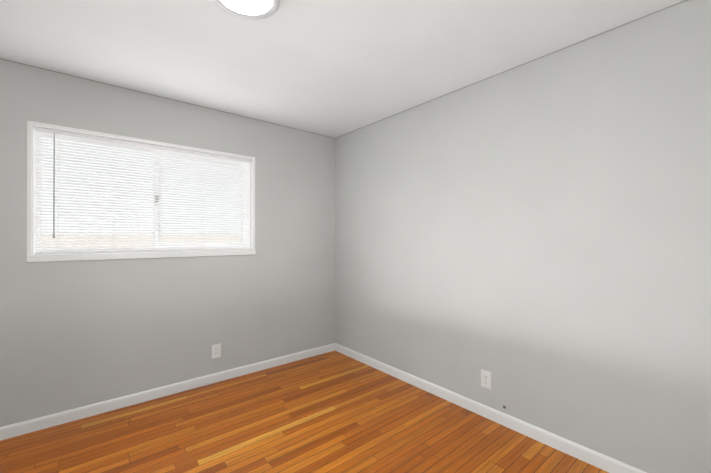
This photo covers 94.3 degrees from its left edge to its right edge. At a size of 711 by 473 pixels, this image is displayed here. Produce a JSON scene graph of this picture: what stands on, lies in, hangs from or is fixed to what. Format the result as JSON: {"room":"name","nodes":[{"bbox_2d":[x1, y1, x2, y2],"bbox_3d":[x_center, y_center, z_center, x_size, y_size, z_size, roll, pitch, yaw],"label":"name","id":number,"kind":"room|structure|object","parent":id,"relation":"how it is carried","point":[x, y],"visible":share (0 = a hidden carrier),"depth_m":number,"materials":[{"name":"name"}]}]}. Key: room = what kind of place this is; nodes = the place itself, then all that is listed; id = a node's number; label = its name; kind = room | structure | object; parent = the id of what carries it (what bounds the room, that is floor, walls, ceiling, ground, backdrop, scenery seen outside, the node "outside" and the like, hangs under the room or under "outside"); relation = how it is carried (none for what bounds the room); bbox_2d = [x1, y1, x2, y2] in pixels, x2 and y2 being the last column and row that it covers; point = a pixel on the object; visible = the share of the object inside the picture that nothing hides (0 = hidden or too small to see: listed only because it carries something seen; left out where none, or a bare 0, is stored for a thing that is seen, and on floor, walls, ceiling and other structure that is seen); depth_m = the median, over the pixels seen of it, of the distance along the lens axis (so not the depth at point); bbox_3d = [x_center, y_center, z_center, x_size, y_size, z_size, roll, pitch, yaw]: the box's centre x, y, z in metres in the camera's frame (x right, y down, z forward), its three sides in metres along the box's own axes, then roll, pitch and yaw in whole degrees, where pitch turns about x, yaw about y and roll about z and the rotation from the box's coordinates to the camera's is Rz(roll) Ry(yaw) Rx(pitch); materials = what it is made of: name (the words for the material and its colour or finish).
{"room":"empty bedroom","nodes":[
{"label":"empty bedroom","id":0,"kind":"room"},
{"bbox_2d":[0,59,334,426],"bbox_3d":[-1.597,0.083,2.832,3.720,2.475,0.160,0,0,-40],"label":"wall","id":1,"kind":"structure","parent":0,"point":[77,334],"depth_m":2.69,"materials":[{"name":"grey paint"}]},
{"bbox_2d":[26,250,254,261],"bbox_3d":[-1.631,0.151,2.766,1.593,0.046,0.129,0,0,-40],"label":"window sill","id":2,"kind":"structure","parent":1,"relation":"attached to","point":[72,257],"depth_m":2.58,"materials":[{"name":"white paint"}]},
{"bbox_2d":[27,121,254,254],"bbox_3d":[-1.634,-0.325,2.771,1.593,0.907,0.119,0,0,-40],"label":"window frame","id":3,"kind":"structure","parent":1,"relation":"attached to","point":[31,125],"depth_m":2.44,"materials":[{"name":"white paint"}]},
{"bbox_2d":[33,128,249,254],"bbox_3d":[-1.666,-0.313,2.810,1.545,0.883,0.078,0,0,-40],"label":"window","id":4,"kind":"structure","parent":1,"relation":"in","point":[35,185],"depth_m":2.76,"materials":[{"name":"white plastic"}]},
{"bbox_2d":[35,127,250,253],"bbox_3d":[-1.624,-0.315,2.761,1.527,0.878,0.039,0,0,-40],"label":"window blind","id":5,"kind":"object","parent":4,"relation":"attached to","point":[85,137],"visible":0.92,"depth_m":2.64,"materials":[{"name":"white plastic"}]},
{"bbox_2d":[0,343,334,440],"bbox_3d":[-1.542,1.279,2.761,3.400,0.082,0.013,0,0,-40],"label":"baseboard","id":6,"kind":"structure","parent":1,"relation":"attached to","point":[32,425],"depth_m":2.63,"materials":[{"name":"white paint"}]},
{"bbox_2d":[212,343,220,358],"bbox_3d":[-1.264,1.041,2.996,0.080,0.124,0.007,0,0,-40],"label":"outlet","id":7,"kind":"object","parent":1,"relation":"attached to","point":[216,350],"visible":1,"depth_m":2.99,"materials":[{"name":"white plastic"}]},
{"bbox_2d":[0,351,607,472],"bbox_3d":[-0.429,1.366,1.419,3.720,0.100,3.820,0,0,-40],"label":"floor","id":8,"kind":"structure","parent":0,"point":[333,412],"depth_m":2.19,"materials":[{"name":"brown wood"}]},
{"bbox_2d":[0,0,683,137],"bbox_3d":[-0.429,-1.209,1.427,3.720,0.100,3.820,0,0,-40],"label":"ceiling","id":9,"kind":"structure","parent":0,"point":[334,68],"depth_m":2.01,"materials":[{"name":"white paint"}]},
{"bbox_2d":[213,0,279,19],"bbox_3d":[-0.524,-1.139,1.557,0.330,0.040,0.330,0,0,-40],"label":"led ceiling light","id":10,"kind":"object","parent":9,"relation":"attached to","point":[254,9],"visible":1,"depth_m":1.62,"materials":[{"name":"white plastic"}]},
{"bbox_2d":[0,0,687,137],"bbox_3d":[-0.429,-1.157,1.427,3.400,0.005,3.500,0,0,-40],"label":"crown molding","id":11,"kind":"structure","parent":9,"relation":"attached to","point":[389,116],"depth_m":2.38,"materials":[{"name":"grey paint"}]},
{"bbox_2d":[335,0,710,472],"bbox_3d":[0.992,0.082,2.498,0.160,2.475,3.660,0,0,-40],"label":"wall","id":12,"kind":"structure","parent":0,"point":[533,238],"depth_m":2.04,"materials":[{"name":"grey paint"}]},
{"bbox_2d":[481,369,490,389],"bbox_3d":[0.953,1.044,2.410,0.007,0.124,0.080,0,0,-40],"label":"outlet","id":13,"kind":"object","parent":12,"relation":"attached to","point":[485,379],"visible":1,"depth_m":2.40,"materials":[{"name":"white plastic"}]},
{"bbox_2d":[335,343,646,472],"bbox_3d":[0.878,1.278,2.495,0.013,0.082,3.487,0,0,-40],"label":"baseboard","id":14,"kind":"structure","parent":12,"relation":"attached to","point":[589,456],"depth_m":2.28,"materials":[{"name":"white paint"}]},
{"label":"outside","id":15,"kind":"structure","parent":0,"visible":0},
{"bbox_2d":[41,137,241,248],"bbox_3d":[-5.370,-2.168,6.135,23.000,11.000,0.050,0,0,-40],"label":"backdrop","id":16,"kind":"structure","parent":15,"point":[134,202],"depth_m":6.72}
]}

